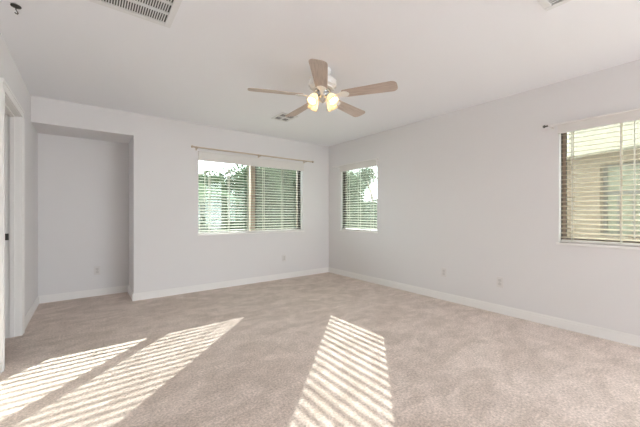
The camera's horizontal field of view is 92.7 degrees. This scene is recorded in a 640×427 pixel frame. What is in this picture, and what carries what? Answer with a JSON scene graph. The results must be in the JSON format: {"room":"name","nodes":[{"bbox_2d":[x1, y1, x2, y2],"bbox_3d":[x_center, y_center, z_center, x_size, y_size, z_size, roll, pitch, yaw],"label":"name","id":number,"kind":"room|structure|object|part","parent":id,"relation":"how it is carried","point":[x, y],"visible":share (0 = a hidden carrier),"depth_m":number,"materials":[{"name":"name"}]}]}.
{"room":"empty bedroom","nodes":[
{"label":"empty bedroom","id":0,"kind":"room"},
{"bbox_2d":[0,33,37,315],"bbox_3d":[-0.996,-0.092,0.380,0.115,2.440,9.010,0,0,-37],"label":"wall","id":1,"kind":"structure","parent":0,"point":[9,71],"depth_m":3.25,"materials":[{"name":"white paint"}]},
{"bbox_2d":[0,77,24,371],"bbox_3d":[-2.591,0.078,2.491,0.151,2.100,0.897,0,0,-37],"label":"door","id":2,"kind":"structure","parent":1,"relation":"in","point":[12,121],"depth_m":2.78,"materials":[{"name":"white paint"}]},
{"bbox_3d":[-2.291,0.113,2.200,0.026,2.030,0.070,0,0,-37],"label":"casing","id":3,"kind":"part","parent":2,"relation":"part of","materials":[{"name":"white paint"}]},
{"bbox_3d":[-2.541,-0.937,2.529,0.026,0.070,0.897,0,0,-37],"label":"head casing","id":4,"kind":"part","parent":2,"relation":"part of","materials":[{"name":"white paint"}]},
{"bbox_3d":[-2.792,0.113,2.858,0.026,2.030,0.070,0,0,-37],"label":"casing","id":5,"kind":"part","parent":2,"relation":"part of","materials":[{"name":"white paint"}]},
{"bbox_2d":[0,296,38,374],"bbox_3d":[-0.943,1.081,0.420,0.016,0.095,8.610,0,0,-37],"label":"baseboard","id":6,"kind":"structure","parent":1,"relation":"attached to","point":[35,304],"depth_m":3.27,"materials":[{"name":"white paint"}]},
{"bbox_2d":[31,95,328,295],"bbox_3d":[-1.674,-0.092,5.027,4.430,2.440,0.791,0,0,-37],"label":"wall","id":7,"kind":"structure","parent":0,"point":[118,190],"depth_m":4.20,"materials":[{"name":"white paint"}]},
{"bbox_2d":[94,266,99,274],"bbox_3d":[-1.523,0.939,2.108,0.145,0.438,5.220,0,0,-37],"label":"wall outlet","id":8,"kind":"object","parent":7,"relation":"attached to","point":[96,268],"visible":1,"depth_m":4.20,"materials":[{"name":"white plastic"}]},
{"bbox_2d":[38,267,328,303],"bbox_3d":[-1.688,1.081,4.880,4.230,0.095,0.607,0,0,-37],"label":"baseboard","id":9,"kind":"structure","parent":7,"relation":"attached to","point":[202,287],"depth_m":4.32,"materials":[{"name":"white paint"}]},
{"bbox_2d":[197,166,303,235],"bbox_3d":[-1.097,-0.289,5.080,1.878,1.225,0.213,0,0,-37],"label":"window","id":10,"kind":"structure","parent":7,"relation":"in","point":[251,173],"depth_m":5.11,"materials":[{"name":"beige plastic"}]},
{"bbox_3d":[-1.079,0.312,5.056,1.878,0.022,0.153,0,0,-37],"label":"sill","id":11,"kind":"part","parent":10,"relation":"part of","materials":[{"name":"white paint"}]},
{"bbox_2d":[198,151,303,233],"bbox_3d":[-1.060,-0.310,5.031,1.846,1.214,0.126,0,0,-37],"label":"window blind","id":12,"kind":"object","parent":10,"relation":"attached to","point":[229,159],"visible":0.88,"depth_m":4.93,"materials":[{"name":"white plastic"}]},
{"bbox_3d":[-1.081,0.286,5.059,1.822,0.022,0.052,0,0,-37],"label":"rail","id":13,"kind":"part","parent":12,"relation":"part of","materials":[{"name":"white plastic"}]},
{"bbox_3d":[-1.143,-0.299,5.141,1.838,1.205,0.060,0,0,-37],"label":"frame","id":14,"kind":"part","parent":10,"relation":"part of","materials":[{"name":"beige plastic"}]},
{"bbox_3d":[-0.745,-0.299,5.390,0.880,1.161,0.015,0,0,-37],"label":"screen frame","id":15,"kind":"part","parent":10,"relation":"part of","materials":[{"name":"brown metal"}]},
{"bbox_2d":[191,145,313,162],"bbox_3d":[-0.991,-0.955,4.984,2.139,0.060,0.104,0,0,-37],"label":"curtain rod","id":16,"kind":"object","parent":7,"relation":"attached to","point":[192,146],"visible":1,"depth_m":4.83,"materials":[{"name":"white metal"}]},
{"bbox_2d":[0,272,639,426],"bbox_3d":[0.158,1.188,1.131,5.830,0.120,8.810,0,0,-37],"label":"floor","id":17,"kind":"structure","parent":0,"point":[328,349],"depth_m":2.32,"materials":[{"name":"beige carpet"}]},
{"bbox_2d":[0,0,639,146],"bbox_3d":[0.177,-1.372,1.271,6.030,0.120,9.010,0,0,-37],"label":"ceiling","id":18,"kind":"structure","parent":0,"point":[442,56],"depth_m":2.52,"materials":[{"name":"white paint"}]},
{"bbox_2d":[10,3,21,14],"bbox_3d":[-1.916,-1.286,1.922,0.052,0.052,0.052,0,0,-37],"label":"ceiling hook","id":19,"kind":"object","parent":18,"relation":"attached to","point":[13,5],"visible":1,"depth_m":1.92,"materials":[{"name":"grey metal"}]},
{"bbox_3d":[-1.916,-1.306,1.922,0.052,0.012,0.052,0,0,-37],"label":"plate","id":20,"kind":"part","parent":19,"relation":"part of","materials":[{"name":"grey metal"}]},
{"bbox_2d":[87,0,181,27],"bbox_3d":[-1.113,-1.306,1.677,0.658,0.012,0.658,0,0,-37],"label":"ceiling vent","id":21,"kind":"object","parent":18,"relation":"in","point":[159,12],"visible":1,"depth_m":1.93,"materials":[{"name":"white metal"}]},
{"bbox_2d":[271,113,297,121],"bbox_3d":[-0.480,-1.306,4.126,0.250,0.012,0.290,0,0,-37],"label":"ceiling vent","id":22,"kind":"object","parent":18,"relation":"in","point":[281,117],"visible":0.88,"depth_m":4.14,"materials":[{"name":"white metal"}]},
{"bbox_2d":[248,59,397,116],"bbox_3d":[0.011,-1.127,2.816,1.280,0.371,1.252,0,0,-37],"label":"ceiling fan","id":23,"kind":"object","parent":18,"relation":"hanging from","point":[321,83],"visible":1,"depth_m":2.67,"materials":[{"name":"brown wood"}]},
{"bbox_3d":[-0.387,-1.068,2.670,0.480,0.006,0.140,0,12,-15],"label":"blade","id":24,"kind":"part","parent":23,"relation":"part of","materials":[{"name":"brown wood"}]},
{"bbox_3d":[-0.205,-1.068,3.135,0.140,0.006,0.480,-14,8,-32],"label":"blade","id":25,"kind":"part","parent":23,"relation":"part of","materials":[{"name":"brown wood"}]},
{"bbox_3d":[-0.064,-1.013,2.686,0.110,0.114,0.100,0,0,-37],"label":"lamp shade","id":26,"kind":"part","parent":23,"relation":"part of","materials":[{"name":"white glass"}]},
{"bbox_3d":[-0.067,-1.013,2.865,0.100,0.114,0.110,0,0,-37],"label":"lamp shade","id":27,"kind":"part","parent":23,"relation":"part of","materials":[{"name":"yellow glass"}]},
{"bbox_3d":[-0.001,-1.068,2.353,0.140,0.006,0.480,12,1,3],"label":"blade","id":28,"kind":"part","parent":23,"relation":"part of","materials":[{"name":"brown wood"}]},
{"bbox_3d":[0.112,-1.013,2.868,0.110,0.114,0.100,0,0,-37],"label":"lamp shade","id":29,"kind":"part","parent":23,"relation":"part of","materials":[{"name":"beige glass"}]},
{"bbox_3d":[0.115,-1.013,2.689,0.100,0.114,0.110,0,0,-37],"label":"lamp shade","id":30,"kind":"part","parent":23,"relation":"part of","materials":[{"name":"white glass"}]},
{"bbox_3d":[0.294,-1.068,3.106,0.140,0.006,0.480,-15,-10,38],"label":"blade","id":31,"kind":"part","parent":23,"relation":"part of","materials":[{"name":"brown wood"}]},
{"bbox_3d":[0.420,-1.068,2.622,0.480,0.006,0.140,0,-12,21],"label":"blade","id":32,"kind":"part","parent":23,"relation":"part of","materials":[{"name":"brown wood"}]},
{"bbox_2d":[537,0,570,10],"bbox_3d":[1.429,-1.306,1.727,0.325,0.012,0.340,0,0,-37],"label":"ceiling vent","id":33,"kind":"object","parent":18,"relation":"in","point":[547,5],"visible":1,"depth_m":1.88,"materials":[{"name":"white metal"}]},
{"bbox_2d":[329,59,639,335],"bbox_3d":[2.707,-0.092,2.698,0.125,2.440,8.219,0,0,-37],"label":"wall","id":34,"kind":"structure","parent":0,"point":[473,193],"depth_m":3.52,"materials":[{"name":"white paint"}]},
{"bbox_2d":[332,158,378,168],"bbox_3d":[0.607,-0.875,5.273,0.101,0.060,1.134,0,0,-37],"label":"curtain rod","id":35,"kind":"object","parent":34,"relation":"attached to","point":[375,158],"visible":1,"depth_m":5.20,"materials":[{"name":"white metal"}]},
{"bbox_2d":[340,171,377,232],"bbox_3d":[0.698,-0.280,5.322,0.140,1.185,0.923,0,0,-37],"label":"window","id":36,"kind":"structure","parent":34,"relation":"in","point":[344,172],"depth_m":5.67,"materials":[{"name":"beige plastic"}]},
{"bbox_3d":[0.729,-0.289,5.345,0.015,1.145,0.871,0,0,-37],"label":"screen frame","id":37,"kind":"part","parent":36,"relation":"part of","materials":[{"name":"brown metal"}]},
{"bbox_2d":[339,159,376,231],"bbox_3d":[0.671,-0.300,5.301,0.107,1.174,0.891,0,0,-37],"label":"window blind","id":38,"kind":"object","parent":36,"relation":"attached to","point":[372,163],"visible":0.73,"depth_m":5.33,"materials":[{"name":"white plastic"}]},
{"bbox_3d":[0.691,0.276,5.316,0.052,0.022,0.867,0,0,-37],"label":"rail","id":39,"kind":"part","parent":38,"relation":"part of","materials":[{"name":"white plastic"}]},
{"bbox_3d":[0.685,0.302,5.311,0.106,0.022,0.923,0,0,-37],"label":"sill","id":40,"kind":"part","parent":36,"relation":"part of","materials":[{"name":"white paint"}]},
{"bbox_2d":[441,268,445,276],"bbox_3d":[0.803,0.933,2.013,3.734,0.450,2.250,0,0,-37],"label":"wall outlet","id":41,"kind":"object","parent":34,"relation":"attached to","point":[443,270],"visible":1,"depth_m":4.01,"materials":[{"name":"white plastic"}]},
{"bbox_2d":[329,267,639,346],"bbox_3d":[2.590,1.081,2.735,0.016,0.095,8.019,0,0,-37],"label":"baseboard","id":42,"kind":"structure","parent":34,"relation":"attached to","point":[604,333],"depth_m":3.34,"materials":[{"name":"white paint"}]},
{"bbox_2d":[497,277,502,287],"bbox_3d":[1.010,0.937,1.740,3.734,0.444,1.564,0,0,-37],"label":"wall outlet","id":43,"kind":"object","parent":34,"relation":"attached to","point":[499,279],"visible":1,"depth_m":3.46,"materials":[{"name":"white plastic"}]},
{"bbox_2d":[543,107,639,129],"bbox_3d":[2.898,-0.875,2.260,0.101,0.060,2.084,0,0,-37],"label":"curtain rod","id":44,"kind":"object","parent":34,"relation":"attached to","point":[552,125],"visible":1,"depth_m":2.78,"materials":[{"name":"white metal"}]},
{"bbox_2d":[556,120,639,249],"bbox_3d":[2.972,-0.284,2.332,0.140,1.175,1.875,0,0,-37],"label":"window","id":45,"kind":"structure","parent":34,"relation":"in","point":[563,141],"depth_m":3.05,"materials":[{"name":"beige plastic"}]},
{"bbox_3d":[2.958,0.292,2.322,0.106,0.022,1.875,0,0,-37],"label":"sill","id":46,"kind":"part","parent":45,"relation":"part of","materials":[{"name":"white paint"}]},
{"bbox_2d":[557,109,639,245],"bbox_3d":[2.944,-0.305,2.311,0.107,1.164,1.843,0,0,-37],"label":"window blind","id":47,"kind":"object","parent":45,"relation":"attached to","point":[620,118],"visible":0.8,"depth_m":2.77,"materials":[{"name":"white plastic"}]},
{"bbox_3d":[2.965,0.266,2.326,0.052,0.022,1.819,0,0,-37],"label":"rail","id":48,"kind":"part","parent":47,"relation":"part of","materials":[{"name":"white plastic"}]},
{"label":"outside","id":49,"kind":"structure","parent":0,"visible":0},
{"bbox_3d":[1.430,1.358,10.510,75.000,0.140,75.000,0,0,-37],"label":"ground","id":50,"kind":"structure","parent":49,"visible":0},
{"bbox_2d":[198,170,226,231],"bbox_3d":[-3.257,0.057,8.272,1.446,2.570,1.446,0,0,-37],"label":"shrub","id":51,"kind":"object","parent":50,"relation":"on","point":[207,180],"visible":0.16,"depth_m":8.06,"materials":[{"name":"green plant"}]},
{"bbox_2d":[202,176,226,226],"bbox_3d":[-3.870,-0.016,10.314,1.312,2.703,1.336,0,0,33],"label":"shrub","id":52,"kind":"object","parent":50,"relation":"on","point":[224,202],"visible":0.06,"depth_m":10.38,"materials":[{"name":"green plant"}]},
{"bbox_2d":[198,184,242,206],"bbox_3d":[-2.737,0.357,6.276,2.193,1.876,2.033,0,0,-37],"label":"palm tree","id":53,"kind":"object","parent":50,"relation":"on","point":[215,193],"visible":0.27,"depth_m":6.06,"materials":[{"name":"green plant"}]},
{"bbox_2d":[232,165,256,230],"bbox_3d":[-2.656,-0.340,11.339,1.254,3.263,1.280,0,0,-37],"label":"shrub","id":54,"kind":"object","parent":50,"relation":"on","point":[242,166],"visible":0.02,"depth_m":11.11,"materials":[{"name":"green plant"}]},
{"bbox_2d":[204,164,295,231],"bbox_3d":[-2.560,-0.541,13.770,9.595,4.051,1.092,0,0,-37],"label":"tree","id":55,"kind":"object","parent":50,"relation":"on","point":[232,177],"visible":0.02,"depth_m":12.63,"materials":[{"name":"green plant"}]},
{"bbox_2d":[233,167,285,230],"bbox_3d":[-1.915,-0.154,9.310,1.553,2.893,1.555,0,0,-37],"label":"shrub","id":56,"kind":"object","parent":50,"relation":"on","point":[243,177],"visible":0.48,"depth_m":9.04,"materials":[{"name":"green plant"}]},
{"bbox_2d":[270,168,294,228],"bbox_3d":[-1.429,-0.435,12.263,1.305,3.452,1.316,0,0,9],"label":"shrub","id":57,"kind":"object","parent":50,"relation":"on","point":[282,171],"visible":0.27,"depth_m":11.98,"materials":[{"name":"green plant"}]},
{"bbox_2d":[283,170,295,228],"bbox_3d":[-0.461,-0.202,10.326,1.509,2.988,1.613,0,0,-37],"label":"shrub","id":58,"kind":"object","parent":50,"relation":"on","point":[293,177],"visible":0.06,"depth_m":10.13,"materials":[{"name":"green plant"}]},
{"bbox_2d":[346,170,366,228],"bbox_3d":[1.136,-0.241,12.391,1.749,3.219,1.591,0,0,-37],"label":"shrub","id":59,"kind":"object","parent":50,"relation":"on","point":[352,176],"visible":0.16,"depth_m":11.97,"materials":[{"name":"green plant"}]},
{"bbox_2d":[348,198,376,229],"bbox_3d":[1.440,0.443,9.583,1.289,1.900,1.232,0,0,-37],"label":"shrub","id":60,"kind":"object","parent":50,"relation":"on","point":[369,201],"visible":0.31,"depth_m":9.46,"materials":[{"name":"green plant"}]},
{"bbox_2d":[354,168,376,200],"bbox_3d":[2.034,-0.427,13.828,1.057,3.438,1.678,0,0,-17],"label":"tree","id":61,"kind":"object","parent":50,"relation":"on","point":[374,177],"visible":0.55,"depth_m":13.62,"materials":[{"name":"green plant"}]},
{"bbox_3d":[1.952,-1.559,13.976,1.070,1.173,1.446,0,0,-37],"label":"crown","id":62,"kind":"part","parent":61,"relation":"part of","materials":[{"name":"green plant"}]}
]}

